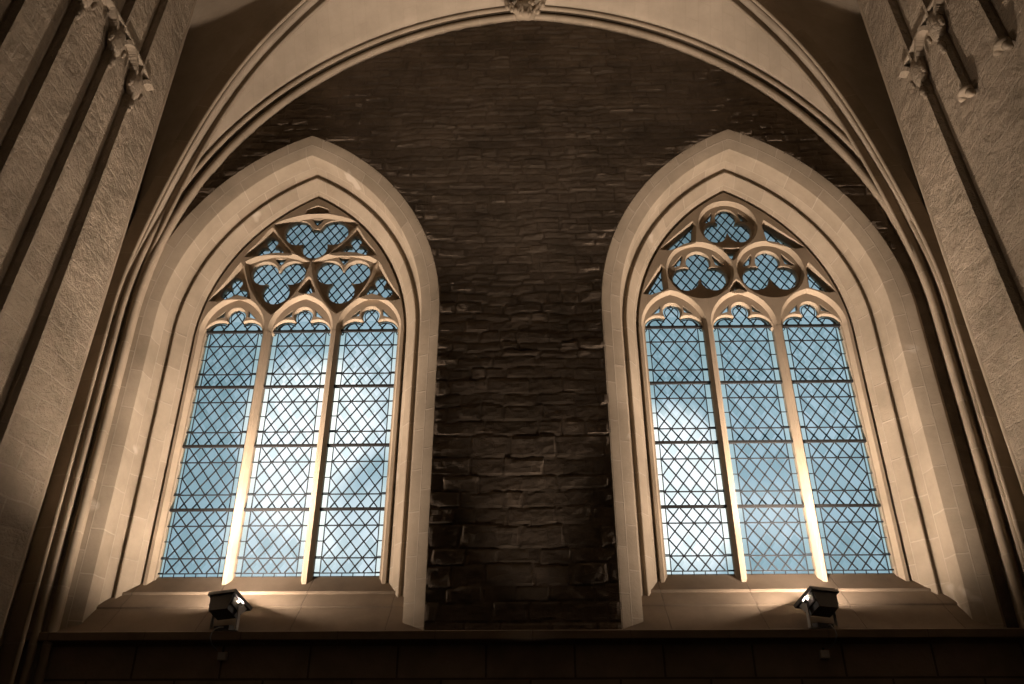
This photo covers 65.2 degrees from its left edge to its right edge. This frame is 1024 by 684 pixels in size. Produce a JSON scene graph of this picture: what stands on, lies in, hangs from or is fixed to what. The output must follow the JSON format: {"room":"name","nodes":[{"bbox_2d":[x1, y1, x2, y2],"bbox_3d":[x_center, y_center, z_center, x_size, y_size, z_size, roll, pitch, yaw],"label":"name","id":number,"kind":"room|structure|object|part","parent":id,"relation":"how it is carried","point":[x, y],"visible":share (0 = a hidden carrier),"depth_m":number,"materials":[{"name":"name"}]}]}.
{"room":"church","nodes":[
{"label":"church","id":0,"kind":"room"},
{"bbox_2d":[0,0,194,650],"bbox_3d":[-5.479,-5.706,0.343,1.554,13.600,23.400,-1,-28,1],"label":"wall","id":1,"kind":"structure","parent":0,"point":[28,449],"depth_m":8.73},
{"bbox_2d":[0,0,28,54],"bbox_3d":[-5.069,-1.406,6.916,1.057,12.200,0.602,-1,-28,1],"label":"shaft","id":2,"kind":"object","parent":1,"relation":"attached to","point":[14,12],"visible":1,"depth_m":7.81,"materials":[{"name":"brown stone"}]},
{"bbox_2d":[0,0,96,180],"bbox_3d":[-5.055,-1.105,7.481,1.057,12.200,0.602,-1,-28,1],"label":"shaft","id":3,"kind":"object","parent":1,"relation":"attached to","point":[76,10],"visible":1,"depth_m":8.30,"materials":[{"name":"brown stone"}]},
{"bbox_2d":[77,0,92,7],"bbox_3d":[-4.792,-3.950,8.992,0.172,0.454,0.259,-1,-28,1],"label":"capital","id":4,"kind":"object","parent":3,"relation":"attached to","point":[86,3],"depth_m":8.92,"materials":[{"name":"beige stone"}]},
{"bbox_2d":[0,0,138,320],"bbox_3d":[-5.040,-0.761,8.124,1.057,12.200,0.601,-1,-28,1],"label":"shaft","id":5,"kind":"object","parent":1,"relation":"attached to","point":[116,38],"visible":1,"depth_m":8.84,"materials":[{"name":"brown stone"}]},
{"bbox_2d":[107,25,125,55],"bbox_3d":[-4.774,-3.640,9.654,0.172,0.452,0.261,-1,-28,1],"label":"capital","id":6,"kind":"object","parent":5,"relation":"attached to","point":[115,45],"depth_m":9.58,"materials":[{"name":"beige stone"}]},
{"bbox_2d":[0,0,169,452],"bbox_3d":[-5.003,-0.465,8.680,0.819,12.200,0.603,-1,-28,1],"label":"shaft","id":7,"kind":"object","parent":1,"relation":"attached to","point":[134,83],"visible":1,"depth_m":9.12,"materials":[{"name":"brown stone"}]},
{"bbox_2d":[125,71,142,99],"bbox_3d":[-4.806,-3.274,10.174,0.167,0.460,0.262,-1,-28,1],"label":"capital","id":8,"kind":"object","parent":7,"relation":"attached to","point":[132,90],"depth_m":10.09,"materials":[{"name":"beige stone"}]},
{"bbox_2d":[0,0,196,637],"bbox_3d":[-4.994,-0.659,9.803,0.438,13.602,0.084,-1,-28,1],"label":"trim","id":9,"kind":"structure","parent":1,"relation":"attached to","point":[195,1],"depth_m":9.39,"materials":[{"name":"stone"}]},
{"bbox_2d":[102,0,154,90],"bbox_3d":[-4.798,-4.019,9.455,0.178,0.064,2.755,0,-28,0],"label":"trim","id":10,"kind":"structure","parent":1,"relation":"attached to","point":[108,4],"depth_m":9.92,"materials":[{"name":"beige stone"}]},
{"bbox_2d":[114,0,926,318],"bbox_3d":[0.144,-4.098,10.119,11.202,6.357,4.300,-1,-28,1],"label":"ceiling","id":11,"kind":"structure","parent":0,"point":[217,29],"depth_m":12.21,"materials":[{"name":"paint"}]},
{"bbox_2d":[0,0,329,683],"bbox_3d":[-2.633,-0.614,9.528,5.994,13.257,0.333,-11,-30,19],"label":"rib","id":12,"kind":"object","parent":11,"relation":"attached to","point":[17,629],"visible":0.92,"depth_m":10.45,"materials":[{"name":"stone"}]},
{"bbox_2d":[504,0,545,20],"bbox_3d":[0.215,-5.401,13.076,0.678,0.427,0.369,-1,-28,1],"label":"boss","id":13,"kind":"object","parent":11,"relation":"attached to","point":[525,10],"visible":1,"depth_m":12.96,"materials":[{"name":"stone"}]},
{"bbox_2d":[727,0,1023,591],"bbox_3d":[2.971,-0.674,9.424,5.994,13.257,0.333,9,-29,-17],"label":"rib","id":14,"kind":"object","parent":11,"relation":"attached to","point":[1009,480],"visible":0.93,"depth_m":10.96,"materials":[{"name":"stone"}]},
{"bbox_2d":[43,20,1023,683],"bbox_3d":[0.203,-0.054,10.946,12.400,14.000,0.972,-1,-28,1],"label":"wall","id":15,"kind":"structure","parent":0,"point":[519,150],"depth_m":10.41,"materials":[{"name":"brown brick"}]},
{"bbox_2d":[217,650,227,660],"bbox_3d":[-3.114,3.370,8.611,0.090,0.105,0.070,-1,-28,1],"label":"junction box","id":16,"kind":"object","parent":15,"relation":"attached to","point":[222,656],"visible":1,"depth_m":8.58,"materials":[{"name":"grey plastic"}]},
{"bbox_2d":[57,136,439,631],"bbox_3d":[-3.014,0.277,10.843,4.203,7.323,0.940,-1,-28,1],"label":"window","id":17,"kind":"structure","parent":15,"relation":"in","point":[117,585],"depth_m":10.66,"materials":[{"name":"stone"}]},
{"bbox_3d":[-3.012,3.071,9.352,4.083,0.810,0.940,-1,-28,1],"label":"sloping sill","id":18,"kind":"part","parent":17,"relation":"part of","materials":[{"name":"stone"}]},
{"bbox_2d":[14,5,1023,683],"bbox_3d":[0.236,0.036,10.300,11.140,12.833,0.205,-1,-28,1],"label":"rib","id":19,"kind":"object","parent":15,"relation":"attached to","point":[836,139],"visible":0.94,"depth_m":10.64,"materials":[{"name":"stone"}]},
{"bbox_2d":[24,628,1023,646],"bbox_3d":[0.195,3.186,8.626,11.500,0.150,0.135,-1,-28,1],"label":"ledge","id":20,"kind":"object","parent":15,"relation":"on","point":[855,635],"visible":0.94,"depth_m":8.59,"materials":[{"name":"stone"}]},
{"bbox_2d":[208,589,252,650],"bbox_3d":[-3.149,3.071,8.801,0.429,0.617,0.340,-14,-31,25],"label":"floodlight","id":21,"kind":"object","parent":20,"relation":"on","point":[224,604],"visible":0.92,"depth_m":8.77,"materials":[{"name":"black metal"}]},
{"bbox_3d":[-3.325,3.075,8.891,0.014,0.289,0.036,-14,-31,25],"label":"bracket leg","id":22,"kind":"part","parent":21,"relation":"part of","materials":[{"name":"metal"}]},
{"bbox_3d":[-2.983,2.989,8.729,0.014,0.289,0.036,-14,-31,25],"label":"bracket leg","id":23,"kind":"part","parent":21,"relation":"part of","materials":[{"name":"metal"}]},
{"bbox_3d":[-2.999,2.895,8.800,0.014,0.180,0.232,-14,-31,25],"label":"plate","id":24,"kind":"part","parent":21,"relation":"part of","materials":[{"name":"metal"}]},
{"bbox_2d":[793,586,838,647],"bbox_3d":[3.354,3.001,8.680,0.429,0.618,0.341,13,-31,-23],"label":"floodlight","id":25,"kind":"object","parent":20,"relation":"on","point":[815,601],"visible":0.95,"depth_m":8.65,"materials":[{"name":"black metal"}]},
{"bbox_3d":[3.200,2.828,8.685,0.014,0.180,0.232,13,-31,-23],"label":"plate","id":26,"kind":"part","parent":25,"relation":"part of","materials":[{"name":"metal"}]},
{"bbox_3d":[3.184,2.922,8.614,0.014,0.289,0.036,13,-31,-23],"label":"bracket leg","id":27,"kind":"part","parent":25,"relation":"part of","materials":[{"name":"metal"}]},
{"bbox_3d":[3.534,3.002,8.763,0.014,0.289,0.036,13,-31,-23],"label":"bracket leg","id":28,"kind":"part","parent":25,"relation":"part of","materials":[{"name":"metal"}]},
{"bbox_2d":[601,129,1006,628],"bbox_3d":[3.258,0.210,10.726,4.203,7.323,0.940,-1,-28,1],"label":"window","id":29,"kind":"structure","parent":15,"relation":"in","point":[941,576],"depth_m":10.48,"materials":[{"name":"stone"}]},
{"bbox_3d":[3.261,3.003,9.236,4.083,0.810,0.940,-1,-28,1],"label":"sloping sill","id":30,"kind":"part","parent":29,"relation":"part of","materials":[{"name":"stone"}]},
{"bbox_2d":[819,648,829,658],"bbox_3d":[3.314,3.301,8.492,0.090,0.105,0.070,-1,-28,1],"label":"junction box","id":31,"kind":"object","parent":15,"relation":"attached to","point":[823,654],"visible":1,"depth_m":8.46,"materials":[{"name":"grey plastic"}]},
{"bbox_2d":[859,0,1023,483],"bbox_3d":[5.352,-5.823,0.142,1.579,13.600,23.400,-1,-28,1],"label":"wall","id":32,"kind":"structure","parent":0,"point":[987,128],"depth_m":8.95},
{"bbox_2d":[898,0,933,77],"bbox_3d":[5.033,-4.125,9.272,0.178,0.064,2.755,-1,-28,2],"label":"trim","id":33,"kind":"structure","parent":32,"relation":"attached to","point":[907,62],"depth_m":10.00,"materials":[{"name":"beige stone"}]},
{"bbox_2d":[857,0,1023,494],"bbox_3d":[5.315,-0.770,9.612,0.438,13.602,0.084,-1,-28,1],"label":"trim","id":34,"kind":"structure","parent":32,"relation":"attached to","point":[858,1],"depth_m":9.68,"materials":[{"name":"stone"}]},
{"bbox_2d":[917,0,975,101],"bbox_3d":[4.977,-4.474,9.861,0.426,4.029,0.601,-1,-28,1],"label":"shaft","id":35,"kind":"object","parent":32,"relation":"attached to","point":[936,26],"visible":1,"depth_m":9.28,"materials":[{"name":"stone"}]},
{"bbox_2d":[926,10,946,41],"bbox_3d":[5.026,-3.747,9.471,0.168,0.456,0.263,-1,-28,1],"label":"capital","id":36,"kind":"object","parent":35,"relation":"attached to","point":[937,31],"depth_m":9.39,"materials":[{"name":"beige stone"}]},
{"bbox_2d":[885,0,1023,338],"bbox_3d":[5.285,-0.576,8.489,0.819,12.200,0.603,-1,-28,1],"label":"shaft","id":37,"kind":"object","parent":32,"relation":"attached to","point":[918,69],"visible":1,"depth_m":9.29,"materials":[{"name":"brown stone"}]},
{"bbox_2d":[910,58,928,86],"bbox_3d":[5.084,-3.383,9.989,0.171,0.470,0.260,-1,-28,1],"label":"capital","id":38,"kind":"object","parent":37,"relation":"attached to","point":[920,77],"depth_m":9.91,"materials":[{"name":"beige stone"}]},
{"bbox_2d":[972,0,1013,56],"bbox_3d":[4.964,-4.784,9.200,0.432,4.105,0.602,-1,-28,1],"label":"shaft","id":39,"kind":"object","parent":32,"relation":"attached to","point":[1003,43],"visible":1,"depth_m":8.36,"materials":[{"name":"stone"}]}
]}

